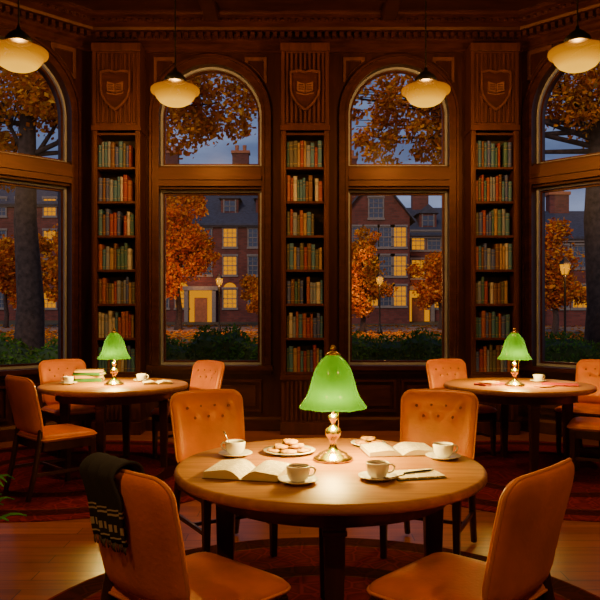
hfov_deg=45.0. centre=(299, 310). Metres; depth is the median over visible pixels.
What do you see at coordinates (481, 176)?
book
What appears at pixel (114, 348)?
desk lamp
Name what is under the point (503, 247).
book
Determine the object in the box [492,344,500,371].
book
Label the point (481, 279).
book
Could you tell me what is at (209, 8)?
trim
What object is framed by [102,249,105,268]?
book
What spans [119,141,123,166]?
book
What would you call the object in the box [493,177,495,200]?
book
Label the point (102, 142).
book
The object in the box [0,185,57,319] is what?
brick building
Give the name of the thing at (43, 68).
window
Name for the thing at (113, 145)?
book
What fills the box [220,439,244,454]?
coffee cup
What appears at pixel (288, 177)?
book
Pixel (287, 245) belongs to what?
book
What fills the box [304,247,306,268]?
book
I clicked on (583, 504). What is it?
round rug
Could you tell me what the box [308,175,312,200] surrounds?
book
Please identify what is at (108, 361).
book
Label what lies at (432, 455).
saucer
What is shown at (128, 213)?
book
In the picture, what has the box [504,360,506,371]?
book
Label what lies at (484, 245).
book
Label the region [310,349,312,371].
book
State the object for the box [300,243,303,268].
book
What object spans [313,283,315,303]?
book
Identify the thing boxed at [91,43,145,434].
bookcase
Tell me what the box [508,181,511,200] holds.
book
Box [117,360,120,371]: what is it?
book
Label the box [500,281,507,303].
book
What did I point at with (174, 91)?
pendant lamp
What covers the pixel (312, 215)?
book
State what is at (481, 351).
book
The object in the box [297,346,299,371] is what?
book
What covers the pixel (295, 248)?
book
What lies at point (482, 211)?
book
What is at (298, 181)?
book
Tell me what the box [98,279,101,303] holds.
book
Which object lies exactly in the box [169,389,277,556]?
dining chair
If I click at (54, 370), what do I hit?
dining chair
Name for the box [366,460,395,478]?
coffee cup
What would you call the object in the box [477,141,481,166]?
book
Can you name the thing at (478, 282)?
book
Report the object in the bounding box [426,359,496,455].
dining chair
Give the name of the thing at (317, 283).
book
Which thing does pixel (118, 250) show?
book
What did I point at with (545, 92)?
window
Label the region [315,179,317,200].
book
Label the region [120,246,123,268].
book
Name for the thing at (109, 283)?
book
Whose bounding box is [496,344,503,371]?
book
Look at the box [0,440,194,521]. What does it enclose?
round rug
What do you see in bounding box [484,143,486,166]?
book
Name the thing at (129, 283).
book
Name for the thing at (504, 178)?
book
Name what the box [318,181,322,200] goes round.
book
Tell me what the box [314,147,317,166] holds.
book
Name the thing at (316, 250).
book
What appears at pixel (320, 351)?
book
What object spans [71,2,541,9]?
ceiling
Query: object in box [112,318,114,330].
book
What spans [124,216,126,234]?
book
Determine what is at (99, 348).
book
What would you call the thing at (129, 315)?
book
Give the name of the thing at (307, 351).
book
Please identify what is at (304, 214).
book
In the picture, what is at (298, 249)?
book
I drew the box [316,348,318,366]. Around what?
book
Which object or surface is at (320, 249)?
book
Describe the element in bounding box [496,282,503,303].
book
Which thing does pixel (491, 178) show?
book
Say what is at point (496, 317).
book
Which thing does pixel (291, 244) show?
book
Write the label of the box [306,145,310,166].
book
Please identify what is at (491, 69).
bookcase
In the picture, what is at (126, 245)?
book
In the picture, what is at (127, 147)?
book
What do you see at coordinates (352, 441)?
plate
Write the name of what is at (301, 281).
book
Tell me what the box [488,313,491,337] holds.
book
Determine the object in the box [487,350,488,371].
book
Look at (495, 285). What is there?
book
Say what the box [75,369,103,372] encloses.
book
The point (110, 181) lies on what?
book
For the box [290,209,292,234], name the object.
book
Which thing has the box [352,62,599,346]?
autumn tree
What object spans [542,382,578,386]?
book
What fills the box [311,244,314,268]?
book
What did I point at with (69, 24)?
trim
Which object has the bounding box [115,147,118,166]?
book
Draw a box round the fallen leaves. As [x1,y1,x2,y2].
[0,324,584,347]
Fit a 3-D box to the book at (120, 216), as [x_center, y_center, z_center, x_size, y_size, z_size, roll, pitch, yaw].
[-2.063,-0.994,8.343,0.035,0.272,0.226,0,0,0]
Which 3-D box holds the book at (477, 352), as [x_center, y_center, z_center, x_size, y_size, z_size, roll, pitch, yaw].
[2.016,0.575,8.335,0.045,0.229,0.209,0,0,0]
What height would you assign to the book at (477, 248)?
0.258 m
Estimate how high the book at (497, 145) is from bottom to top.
0.274 m
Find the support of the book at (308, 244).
on the bookcase at (304, 66)
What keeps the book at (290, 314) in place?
on the bookcase at (304, 66)
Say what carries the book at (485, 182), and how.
on the bookcase at (491, 69)
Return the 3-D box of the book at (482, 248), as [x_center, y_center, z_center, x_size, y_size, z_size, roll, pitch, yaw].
[2.077,-0.599,8.335,0.029,0.255,0.210,0,0,0]
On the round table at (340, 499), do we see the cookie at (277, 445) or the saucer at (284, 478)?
the saucer at (284, 478)
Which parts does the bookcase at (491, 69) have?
panel, shelf, panel, shelf, shelf, shelf, shelf, shelf, shelf, shelf, panel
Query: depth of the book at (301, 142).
8.24 m
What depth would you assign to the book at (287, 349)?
8.23 m
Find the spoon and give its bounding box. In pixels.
[383,474,404,478]
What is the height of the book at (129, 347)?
0.295 m
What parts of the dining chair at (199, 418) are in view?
leg, seat rail, leg, backrest, leg, leg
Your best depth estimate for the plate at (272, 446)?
3.27 m
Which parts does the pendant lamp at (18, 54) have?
rod, lamp shade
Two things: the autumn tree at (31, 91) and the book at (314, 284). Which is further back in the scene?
the autumn tree at (31, 91)
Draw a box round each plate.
[263,445,314,455]
[351,439,385,446]
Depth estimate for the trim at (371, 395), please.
8.46 m
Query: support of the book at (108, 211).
on the bookcase at (118, 69)
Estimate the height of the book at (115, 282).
0.253 m
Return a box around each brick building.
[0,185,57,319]
[166,145,257,321]
[352,150,415,323]
[407,196,441,321]
[545,191,586,326]
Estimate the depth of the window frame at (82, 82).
8.44 m
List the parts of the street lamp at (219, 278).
post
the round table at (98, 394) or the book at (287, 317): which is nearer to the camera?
the round table at (98, 394)
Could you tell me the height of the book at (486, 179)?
0.269 m
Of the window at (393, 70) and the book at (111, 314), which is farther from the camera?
the window at (393, 70)
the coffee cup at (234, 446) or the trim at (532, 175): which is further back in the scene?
the trim at (532, 175)
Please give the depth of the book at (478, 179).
8.23 m
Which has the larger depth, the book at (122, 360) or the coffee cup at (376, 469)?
the book at (122, 360)
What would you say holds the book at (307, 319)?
on the bookcase at (304, 66)
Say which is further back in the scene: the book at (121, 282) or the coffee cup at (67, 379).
the book at (121, 282)
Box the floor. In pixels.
[0,431,599,599]
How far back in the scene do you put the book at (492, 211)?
8.23 m
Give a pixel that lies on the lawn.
(54, 323)
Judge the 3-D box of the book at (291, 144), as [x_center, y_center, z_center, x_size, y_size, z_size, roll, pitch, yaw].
[-0.098,-1.778,8.330,0.048,0.291,0.199,0,0,0]
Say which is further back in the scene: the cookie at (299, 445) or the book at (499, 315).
the book at (499, 315)
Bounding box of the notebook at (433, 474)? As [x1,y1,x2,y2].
[393,468,445,480]
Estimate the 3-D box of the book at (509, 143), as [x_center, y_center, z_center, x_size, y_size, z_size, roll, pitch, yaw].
[2.385,-1.775,8.334,0.043,0.284,0.208,0,0,0]
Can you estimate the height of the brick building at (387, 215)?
11.240 m
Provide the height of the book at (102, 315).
0.272 m
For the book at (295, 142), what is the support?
on the bookcase at (304, 66)
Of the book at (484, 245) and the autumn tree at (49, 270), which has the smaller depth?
the book at (484, 245)
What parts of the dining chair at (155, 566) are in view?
leg, backrest, seat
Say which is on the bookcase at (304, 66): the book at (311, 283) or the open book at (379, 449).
the book at (311, 283)
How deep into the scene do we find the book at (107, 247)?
8.23 m
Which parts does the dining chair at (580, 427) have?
leg, leg, seat, seat rail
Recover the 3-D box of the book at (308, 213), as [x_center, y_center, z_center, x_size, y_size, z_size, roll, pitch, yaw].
[0.102,-0.991,8.338,0.048,0.265,0.215,0,0,0]
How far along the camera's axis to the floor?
4.44 m
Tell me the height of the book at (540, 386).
0.010 m
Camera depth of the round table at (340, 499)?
2.69 m
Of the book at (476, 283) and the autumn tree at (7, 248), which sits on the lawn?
the autumn tree at (7, 248)
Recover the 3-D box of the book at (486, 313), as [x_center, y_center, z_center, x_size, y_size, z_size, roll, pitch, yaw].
[2.127,0.162,8.334,0.029,0.282,0.208,0,0,0]
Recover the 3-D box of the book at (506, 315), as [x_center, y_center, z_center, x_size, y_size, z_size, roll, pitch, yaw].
[2.364,0.171,8.341,0.049,0.263,0.223,0,0,0]
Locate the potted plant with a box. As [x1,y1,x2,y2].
[0,474,26,520]
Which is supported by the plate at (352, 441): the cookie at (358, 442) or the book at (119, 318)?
the cookie at (358, 442)
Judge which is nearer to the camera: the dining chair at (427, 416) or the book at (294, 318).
the dining chair at (427, 416)
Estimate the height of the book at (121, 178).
0.278 m
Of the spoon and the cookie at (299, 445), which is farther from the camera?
the cookie at (299, 445)
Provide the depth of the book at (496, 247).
8.23 m
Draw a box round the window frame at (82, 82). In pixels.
[0,37,90,425]
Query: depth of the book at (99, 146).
8.23 m
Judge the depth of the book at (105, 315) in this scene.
8.23 m
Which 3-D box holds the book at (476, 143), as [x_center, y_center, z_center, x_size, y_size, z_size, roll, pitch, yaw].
[2.010,-1.769,8.329,0.032,0.272,0.198,0,0,0]
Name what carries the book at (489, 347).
on the bookcase at (491, 69)
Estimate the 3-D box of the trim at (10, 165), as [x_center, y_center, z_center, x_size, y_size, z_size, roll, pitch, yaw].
[-3.094,-0.935,7.786,1.660,4.230,0.100,0,0,-45]
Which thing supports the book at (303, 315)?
on the bookcase at (304, 66)
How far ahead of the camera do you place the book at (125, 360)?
8.23 m
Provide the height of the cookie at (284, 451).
0.018 m
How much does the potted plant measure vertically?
0.642 m
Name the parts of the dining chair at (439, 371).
backrest, seat rail, seat, leg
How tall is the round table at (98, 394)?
0.737 m
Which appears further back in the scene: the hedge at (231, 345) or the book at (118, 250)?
the hedge at (231, 345)
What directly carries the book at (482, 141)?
on the bookcase at (491, 69)
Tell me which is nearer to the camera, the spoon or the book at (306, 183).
the spoon
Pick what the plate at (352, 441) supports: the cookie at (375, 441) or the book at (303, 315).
the cookie at (375, 441)
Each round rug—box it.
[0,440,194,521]
[48,537,599,599]
[450,440,599,521]
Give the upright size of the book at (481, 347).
0.286 m
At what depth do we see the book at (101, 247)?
8.23 m
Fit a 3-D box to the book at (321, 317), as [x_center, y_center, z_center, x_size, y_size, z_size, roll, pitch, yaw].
[0.246,0.179,8.340,0.032,0.246,0.219,0,0,0]
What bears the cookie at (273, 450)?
on the plate at (272, 446)
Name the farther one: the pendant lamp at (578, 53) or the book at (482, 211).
the book at (482, 211)
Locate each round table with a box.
[37,378,187,466]
[174,438,486,599]
[444,378,596,472]
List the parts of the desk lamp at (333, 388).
lamp shade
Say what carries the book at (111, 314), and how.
on the bookcase at (118, 69)
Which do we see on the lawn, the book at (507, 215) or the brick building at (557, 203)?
the brick building at (557, 203)
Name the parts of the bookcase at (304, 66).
panel, shelf, panel, shelf, shelf, shelf, shelf, shelf, shelf, shelf, panel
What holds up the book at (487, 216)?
on the bookcase at (491, 69)
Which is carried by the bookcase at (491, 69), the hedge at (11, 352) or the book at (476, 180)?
the book at (476, 180)
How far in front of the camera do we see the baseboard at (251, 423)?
8.46 m
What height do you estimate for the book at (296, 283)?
0.249 m
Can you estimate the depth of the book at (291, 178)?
8.23 m
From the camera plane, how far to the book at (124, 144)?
8.23 m
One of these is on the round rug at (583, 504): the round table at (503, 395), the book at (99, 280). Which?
the round table at (503, 395)
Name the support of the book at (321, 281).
on the bookcase at (304, 66)
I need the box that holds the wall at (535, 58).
[522,40,599,419]
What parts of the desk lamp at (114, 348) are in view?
lamp shade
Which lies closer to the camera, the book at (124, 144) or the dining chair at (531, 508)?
the dining chair at (531, 508)
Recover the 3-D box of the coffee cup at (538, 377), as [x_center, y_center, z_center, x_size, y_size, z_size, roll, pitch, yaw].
[2.194,0.613,6.658,0.100,0.060,0.090,0,0,27]
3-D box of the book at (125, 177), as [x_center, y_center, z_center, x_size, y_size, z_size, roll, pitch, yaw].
[-1.988,-1.396,8.333,0.048,0.301,0.206,0,0,0]
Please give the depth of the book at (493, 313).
8.23 m
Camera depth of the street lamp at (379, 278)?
29.97 m
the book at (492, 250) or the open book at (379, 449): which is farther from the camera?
the book at (492, 250)
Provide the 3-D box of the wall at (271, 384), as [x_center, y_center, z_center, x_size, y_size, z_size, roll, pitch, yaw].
[0.075,-1.000,8.650,5.050,4.800,0.300,0,0,0]
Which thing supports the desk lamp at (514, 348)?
on the round table at (503, 395)
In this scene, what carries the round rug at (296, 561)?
on the floor
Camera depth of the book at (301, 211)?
8.23 m
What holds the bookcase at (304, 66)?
on the floor
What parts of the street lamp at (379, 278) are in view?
post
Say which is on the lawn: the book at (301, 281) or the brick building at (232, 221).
the brick building at (232, 221)
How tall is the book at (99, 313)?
0.286 m
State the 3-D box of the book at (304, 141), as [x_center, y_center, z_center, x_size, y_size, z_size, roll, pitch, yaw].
[0.056,-1.781,8.343,0.028,0.297,0.225,0,0,0]
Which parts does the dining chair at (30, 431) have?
leg, backrest, leg, seat rail, seat, leg, leg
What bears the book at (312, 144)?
on the bookcase at (304, 66)
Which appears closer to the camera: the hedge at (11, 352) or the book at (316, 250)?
the book at (316, 250)
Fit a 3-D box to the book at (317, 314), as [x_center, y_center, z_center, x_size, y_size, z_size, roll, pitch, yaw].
[0.210,0.164,8.326,0.038,0.278,0.193,0,0,0]
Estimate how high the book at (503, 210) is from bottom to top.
0.298 m
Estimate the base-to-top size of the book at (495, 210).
0.301 m
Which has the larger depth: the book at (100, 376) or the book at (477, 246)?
the book at (477, 246)
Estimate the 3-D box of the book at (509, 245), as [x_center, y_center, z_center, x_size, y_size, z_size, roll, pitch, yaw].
[2.391,-0.618,8.327,0.044,0.292,0.195,0,0,0]
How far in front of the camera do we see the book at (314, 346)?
8.23 m
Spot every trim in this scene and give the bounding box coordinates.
[0,0,599,52]
[0,25,80,421]
[28,0,585,19]
[146,54,272,411]
[339,54,458,411]
[519,29,599,415]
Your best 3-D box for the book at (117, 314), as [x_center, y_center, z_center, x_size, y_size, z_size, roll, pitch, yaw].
[-2.087,0.159,8.328,0.030,0.286,0.195,0,0,0]
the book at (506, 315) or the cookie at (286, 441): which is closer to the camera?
the cookie at (286, 441)
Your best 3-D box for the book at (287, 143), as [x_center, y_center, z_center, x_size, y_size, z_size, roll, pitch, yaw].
[-0.139,-1.775,8.335,0.031,0.284,0.210,0,0,0]
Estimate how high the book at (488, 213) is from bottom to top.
0.266 m
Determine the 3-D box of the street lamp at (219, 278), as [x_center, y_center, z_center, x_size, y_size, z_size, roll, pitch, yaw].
[-3.450,-0.329,31.000,0.358,2.577,0.310,0,0,0]
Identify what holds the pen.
on the notebook at (433, 474)
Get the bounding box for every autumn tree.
[0,66,257,350]
[0,234,49,327]
[38,223,57,302]
[166,196,221,329]
[239,274,257,313]
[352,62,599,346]
[352,226,398,331]
[405,247,441,329]
[545,217,586,334]
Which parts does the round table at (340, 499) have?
leg, leg, leg, leg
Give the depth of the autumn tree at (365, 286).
31.55 m
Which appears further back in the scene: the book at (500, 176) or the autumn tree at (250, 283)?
the autumn tree at (250, 283)
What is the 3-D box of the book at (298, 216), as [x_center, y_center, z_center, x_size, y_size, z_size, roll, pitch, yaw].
[-0.018,-0.975,8.330,0.029,0.232,0.200,0,0,0]
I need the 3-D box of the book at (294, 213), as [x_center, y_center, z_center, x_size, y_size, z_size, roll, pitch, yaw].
[-0.057,-0.989,8.328,0.047,0.261,0.196,0,0,0]
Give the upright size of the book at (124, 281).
0.267 m
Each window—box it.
[0,39,66,369]
[161,67,260,364]
[348,67,446,364]
[537,68,599,367]
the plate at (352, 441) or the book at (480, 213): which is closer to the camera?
the plate at (352, 441)
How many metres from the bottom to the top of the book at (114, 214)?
0.258 m
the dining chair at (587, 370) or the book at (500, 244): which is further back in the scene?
the book at (500, 244)
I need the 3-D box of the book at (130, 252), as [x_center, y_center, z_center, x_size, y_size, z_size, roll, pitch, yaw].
[-1.938,-0.591,8.328,0.048,0.239,0.195,0,0,0]
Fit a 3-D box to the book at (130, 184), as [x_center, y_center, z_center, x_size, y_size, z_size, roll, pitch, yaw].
[-1.939,-1.365,8.334,0.049,0.238,0.207,0,0,0]
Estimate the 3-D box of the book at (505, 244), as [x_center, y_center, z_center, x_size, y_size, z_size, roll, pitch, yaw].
[2.352,-0.620,8.326,0.032,0.297,0.192,0,0,0]
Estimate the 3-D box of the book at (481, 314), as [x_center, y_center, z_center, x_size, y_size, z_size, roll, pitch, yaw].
[2.087,0.150,8.330,0.049,0.304,0.201,0,0,0]
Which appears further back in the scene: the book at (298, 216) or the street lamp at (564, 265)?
the street lamp at (564, 265)
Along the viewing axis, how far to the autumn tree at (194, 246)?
33.45 m
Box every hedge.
[0,332,57,364]
[166,323,257,359]
[352,327,441,359]
[545,331,599,362]
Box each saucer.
[218,449,251,457]
[278,475,317,485]
[358,471,397,481]
[426,452,460,460]
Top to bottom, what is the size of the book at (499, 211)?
0.290 m
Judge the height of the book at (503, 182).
0.228 m
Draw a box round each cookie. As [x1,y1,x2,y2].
[267,448,281,452]
[274,443,288,448]
[281,449,296,453]
[282,439,297,444]
[289,443,303,448]
[296,447,310,452]
[354,440,368,444]
[361,436,375,440]
[369,440,382,442]
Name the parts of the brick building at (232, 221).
cornice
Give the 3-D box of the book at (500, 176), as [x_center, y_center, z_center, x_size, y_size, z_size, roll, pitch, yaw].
[2.278,-1.397,8.337,0.033,0.304,0.213,0,0,0]
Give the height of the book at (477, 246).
0.269 m
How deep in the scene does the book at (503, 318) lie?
8.23 m
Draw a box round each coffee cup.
[61,376,73,382]
[136,373,148,379]
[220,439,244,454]
[286,463,315,482]
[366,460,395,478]
[433,442,457,457]
[533,374,544,380]
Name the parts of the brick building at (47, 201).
cornice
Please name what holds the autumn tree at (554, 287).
on the lawn
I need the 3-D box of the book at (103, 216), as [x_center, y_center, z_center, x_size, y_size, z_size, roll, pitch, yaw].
[-2.228,-0.976,8.325,0.035,0.236,0.191,0,0,0]
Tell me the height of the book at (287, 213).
0.270 m
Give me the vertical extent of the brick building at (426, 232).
9.560 m
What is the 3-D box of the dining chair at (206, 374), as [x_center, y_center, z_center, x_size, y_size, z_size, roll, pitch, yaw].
[-1.051,0.937,6.880,0.502,0.910,0.590,0,0,45]
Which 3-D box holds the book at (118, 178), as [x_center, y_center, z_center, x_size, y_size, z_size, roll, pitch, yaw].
[-2.061,-1.385,8.341,0.032,0.279,0.221,0,0,0]
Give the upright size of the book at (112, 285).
0.227 m
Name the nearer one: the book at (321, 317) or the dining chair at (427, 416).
the dining chair at (427, 416)
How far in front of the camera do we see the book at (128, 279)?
8.23 m
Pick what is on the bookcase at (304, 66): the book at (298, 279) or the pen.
the book at (298, 279)
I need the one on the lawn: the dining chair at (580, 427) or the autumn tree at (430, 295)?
the autumn tree at (430, 295)
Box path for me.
[0,327,584,331]
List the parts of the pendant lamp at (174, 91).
lamp shade, rod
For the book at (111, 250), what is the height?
0.243 m
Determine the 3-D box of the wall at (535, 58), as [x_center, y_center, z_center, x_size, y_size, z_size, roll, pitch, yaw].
[3.484,-1.000,7.828,2.200,4.800,0.300,0,0,45]
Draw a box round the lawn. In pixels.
[0,320,583,343]
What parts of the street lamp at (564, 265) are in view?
post, lantern glass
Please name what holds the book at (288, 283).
on the bookcase at (304, 66)
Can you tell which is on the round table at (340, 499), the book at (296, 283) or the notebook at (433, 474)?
the notebook at (433, 474)
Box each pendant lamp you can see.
[0,0,48,72]
[150,0,199,107]
[401,0,450,107]
[547,0,599,72]
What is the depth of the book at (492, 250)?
8.23 m
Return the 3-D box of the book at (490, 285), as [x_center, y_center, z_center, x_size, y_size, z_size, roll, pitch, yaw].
[2.183,-0.204,8.331,0.034,0.240,0.202,0,0,0]
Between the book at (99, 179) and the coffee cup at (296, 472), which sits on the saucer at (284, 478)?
the coffee cup at (296, 472)
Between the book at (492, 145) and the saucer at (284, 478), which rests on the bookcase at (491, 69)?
the book at (492, 145)
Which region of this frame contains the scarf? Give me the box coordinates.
[79,452,144,555]
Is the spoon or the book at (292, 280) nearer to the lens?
the spoon
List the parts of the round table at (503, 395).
leg, leg, leg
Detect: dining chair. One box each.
[3,375,96,502]
[38,359,95,458]
[97,468,290,599]
[151,360,224,457]
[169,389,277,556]
[366,458,574,599]
[380,389,478,558]
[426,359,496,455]
[554,359,599,458]
[567,417,599,480]
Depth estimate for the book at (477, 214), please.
8.23 m
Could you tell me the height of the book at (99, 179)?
0.270 m
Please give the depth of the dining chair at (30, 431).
5.42 m
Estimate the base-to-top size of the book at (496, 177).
0.284 m
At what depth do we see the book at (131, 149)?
8.26 m
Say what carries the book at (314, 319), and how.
on the bookcase at (304, 66)
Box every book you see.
[73,371,105,375]
[74,377,104,381]
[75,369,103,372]
[75,375,103,378]
[98,145,101,166]
[98,178,101,200]
[98,210,105,234]
[98,244,105,268]
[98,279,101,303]
[98,312,105,337]
[98,347,102,368]
[101,314,103,337]
[102,142,103,166]
[102,178,105,200]
[102,215,105,234]
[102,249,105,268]
[102,278,109,303]
[104,142,106,166]
[104,314,107,337]
[106,178,110,200]
[106,209,113,234]
[106,246,111,268]
[106,283,108,303]
[107,142,110,166]
[107,360,109,371]
[108,311,116,334]
[109,180,113,200]
[109,214,112,234]
[109,248,113,268]
[109,283,111,303]
[111,142,118,166]
[111,284,113,303]
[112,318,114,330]
[113,181,116,200]
[113,213,116,234]
[114,243,120,268]
[114,281,116,303]
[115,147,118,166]
[115,312,120,331]
[117,177,119,200]
[117,211,124,234]
[117,249,119,268]
[117,280,122,303]
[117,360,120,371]
[118,317,120,334]
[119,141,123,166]
[120,177,122,200]
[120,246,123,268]
[121,282,122,303]
[121,312,124,337]
[121,359,123,371]
[123,143,127,166]
[123,175,130,200]
[123,280,125,303]
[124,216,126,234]
[124,243,130,268]
[124,346,126,371]
[125,311,131,337]
[126,146,128,166]
[126,277,132,303]
[127,180,134,200]
[127,212,133,234]
[127,248,134,268]
[127,345,134,371]
[128,314,134,337]
[129,145,134,166]
[129,283,130,303]
[130,215,134,234]
[131,282,134,303]
[131,315,134,337]
[131,348,134,371]
[142,380,172,384]
[202,459,290,482]
[286,142,288,166]
[286,175,290,200]
[286,212,289,234]
[286,244,289,268]
[286,281,290,303]
[286,316,288,337]
[286,348,288,371]
[289,142,293,166]
[289,313,292,337]
[289,345,292,371]
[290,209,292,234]
[290,243,293,268]
[291,178,292,200]
[291,279,294,303]
[293,176,296,200]
[293,212,296,234]
[293,317,295,337]
[293,347,296,371]
[294,141,297,166]
[294,247,296,268]
[295,282,297,303]
[296,312,297,337]
[297,180,299,200]
[297,215,299,234]
[297,248,299,268]
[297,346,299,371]
[298,143,299,166]
[298,279,299,303]
[298,314,301,337]
[300,141,303,166]
[300,180,302,200]
[300,210,302,234]
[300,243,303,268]
[300,280,302,303]
[300,350,302,371]
[302,314,305,337]
[303,178,304,200]
[303,213,306,234]
[303,350,305,371]
[304,141,305,166]
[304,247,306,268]
[305,181,307,200]
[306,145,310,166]
[306,277,309,303]
[306,317,309,337]
[306,349,309,371]
[307,212,310,234]
[307,243,310,268]
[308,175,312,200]
[310,282,312,303]
[310,314,312,337]
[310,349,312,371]
[311,143,313,166]
[311,214,313,234]
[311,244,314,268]
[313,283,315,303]
[313,318,316,337]
[313,345,315,371]
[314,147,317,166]
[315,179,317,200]
[315,249,318,268]
[316,282,319,303]
[316,313,319,337]
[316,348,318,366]
[317,141,321,166]
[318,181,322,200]
[319,248,321,268]
[319,350,321,361]
[320,280,322,303]
[320,316,322,337]
[359,442,433,456]
[474,383,504,385]
[476,143,477,166]
[476,178,480,200]
[476,180,477,200]
[476,213,478,234]
[476,247,478,268]
[476,281,480,303]
[476,283,477,303]
[476,317,477,337]
[476,348,483,371]
[476,351,478,371]
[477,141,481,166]
[477,175,483,200]
[477,246,480,268]
[477,311,485,337]
[478,277,483,303]
[478,317,480,337]
[479,210,485,234]
[479,212,482,234]
[479,381,499,383]
[480,243,486,268]
[480,346,486,371]
[481,247,483,268]
[482,141,483,166]
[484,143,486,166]
[484,178,489,200]
[484,181,486,200]
[484,281,487,303]
[485,344,492,371]
[486,141,490,166]
[486,212,491,234]
[486,215,488,234]
[486,313,487,337]
[487,210,493,234]
[487,248,490,268]
[487,312,494,337]
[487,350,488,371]
[488,282,492,303]
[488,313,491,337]
[490,177,492,200]
[491,144,494,166]
[491,244,499,268]
[491,249,494,268]
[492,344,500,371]
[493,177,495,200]
[493,209,497,234]
[493,283,497,303]
[493,349,495,371]
[495,143,499,166]
[495,147,497,166]
[495,176,498,200]
[495,314,500,337]
[495,316,498,337]
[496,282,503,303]
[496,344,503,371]
[498,175,501,200]
[498,210,501,234]
[498,283,500,303]
[500,142,507,166]
[500,244,501,268]
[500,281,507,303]
[501,314,509,337]
[501,316,505,337]
[502,175,507,200]
[502,181,504,200]
[502,209,504,234]
[502,243,507,268]
[502,246,504,268]
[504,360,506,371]
[505,213,509,234]
[507,360,510,371]
[508,142,511,166]
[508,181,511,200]
[508,244,511,268]
[533,385,554,387]
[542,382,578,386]
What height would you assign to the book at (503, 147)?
0.282 m
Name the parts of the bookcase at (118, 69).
panel, shelf, shelf, shelf, shelf, shelf, shelf, shelf, panel, shelf, panel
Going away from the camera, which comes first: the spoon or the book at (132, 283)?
the spoon
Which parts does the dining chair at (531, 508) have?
seat rail, seat, backrest, leg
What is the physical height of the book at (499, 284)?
0.232 m
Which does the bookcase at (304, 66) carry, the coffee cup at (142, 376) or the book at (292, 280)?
the book at (292, 280)
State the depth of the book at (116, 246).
8.23 m
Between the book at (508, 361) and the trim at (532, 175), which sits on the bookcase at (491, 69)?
the book at (508, 361)
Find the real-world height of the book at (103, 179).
0.265 m
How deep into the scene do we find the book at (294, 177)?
8.23 m
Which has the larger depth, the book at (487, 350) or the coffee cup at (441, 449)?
the book at (487, 350)
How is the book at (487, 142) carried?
on the bookcase at (491, 69)
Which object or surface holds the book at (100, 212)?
on the bookcase at (118, 69)
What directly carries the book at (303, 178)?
on the bookcase at (304, 66)
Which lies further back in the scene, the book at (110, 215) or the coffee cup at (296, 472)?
the book at (110, 215)
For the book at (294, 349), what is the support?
on the bookcase at (304, 66)
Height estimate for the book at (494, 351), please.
0.247 m
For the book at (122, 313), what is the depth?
8.23 m
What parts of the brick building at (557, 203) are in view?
cornice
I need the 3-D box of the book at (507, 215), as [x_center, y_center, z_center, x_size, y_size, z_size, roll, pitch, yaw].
[2.360,-0.985,8.340,0.048,0.253,0.220,0,0,0]
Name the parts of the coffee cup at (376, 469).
handle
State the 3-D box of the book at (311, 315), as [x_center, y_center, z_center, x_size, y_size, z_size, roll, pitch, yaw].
[0.132,0.168,8.338,0.029,0.270,0.215,0,0,0]
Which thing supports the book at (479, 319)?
on the bookcase at (491, 69)
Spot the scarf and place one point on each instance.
(98, 470)
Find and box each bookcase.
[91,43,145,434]
[280,43,329,434]
[464,43,519,434]
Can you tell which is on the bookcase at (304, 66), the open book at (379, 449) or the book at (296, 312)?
the book at (296, 312)
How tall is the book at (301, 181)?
0.245 m
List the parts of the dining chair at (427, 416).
leg, leg, backrest, leg, leg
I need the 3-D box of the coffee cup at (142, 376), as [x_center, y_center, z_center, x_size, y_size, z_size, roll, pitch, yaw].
[-1.466,0.613,6.717,0.100,0.060,0.090,0,0,39]
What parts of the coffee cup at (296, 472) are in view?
handle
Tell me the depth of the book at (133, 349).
8.23 m
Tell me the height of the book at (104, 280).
0.289 m
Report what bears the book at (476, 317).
on the bookcase at (491, 69)
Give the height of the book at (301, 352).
0.235 m
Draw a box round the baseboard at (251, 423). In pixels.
[0,416,598,442]
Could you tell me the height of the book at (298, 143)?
0.278 m
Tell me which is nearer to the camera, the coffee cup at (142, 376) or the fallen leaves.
the coffee cup at (142, 376)
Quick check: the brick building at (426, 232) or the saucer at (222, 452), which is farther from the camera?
the brick building at (426, 232)
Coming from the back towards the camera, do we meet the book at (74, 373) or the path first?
the path
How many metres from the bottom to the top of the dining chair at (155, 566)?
0.910 m
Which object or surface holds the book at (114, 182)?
on the bookcase at (118, 69)
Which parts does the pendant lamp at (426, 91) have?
rod, lamp shade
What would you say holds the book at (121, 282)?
on the bookcase at (118, 69)
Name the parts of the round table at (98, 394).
leg, leg, leg, leg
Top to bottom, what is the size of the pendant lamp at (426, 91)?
1.480 m
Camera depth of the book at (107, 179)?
8.23 m
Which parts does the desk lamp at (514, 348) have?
lamp shade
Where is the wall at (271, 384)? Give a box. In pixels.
[91,53,521,415]
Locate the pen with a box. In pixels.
[403,469,433,473]
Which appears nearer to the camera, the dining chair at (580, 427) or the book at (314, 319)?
the dining chair at (580, 427)
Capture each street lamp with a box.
[215,273,222,331]
[375,272,383,334]
[559,256,570,338]
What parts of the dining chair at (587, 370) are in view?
leg, seat, seat rail, leg, backrest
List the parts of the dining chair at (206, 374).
leg, seat, seat rail, backrest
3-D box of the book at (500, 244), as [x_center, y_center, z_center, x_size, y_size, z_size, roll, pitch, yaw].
[2.286,-0.618,8.342,0.032,0.293,0.223,0,0,0]
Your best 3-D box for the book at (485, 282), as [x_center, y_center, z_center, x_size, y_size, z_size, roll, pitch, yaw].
[2.117,-0.212,8.328,0.041,0.254,0.196,0,0,0]
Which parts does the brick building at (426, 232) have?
cornice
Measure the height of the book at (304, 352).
0.232 m
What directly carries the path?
on the lawn
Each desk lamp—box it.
[97,328,130,385]
[299,345,366,463]
[497,328,531,386]
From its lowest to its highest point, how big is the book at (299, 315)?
0.267 m
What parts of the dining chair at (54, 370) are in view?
leg, leg, backrest, seat, seat rail, leg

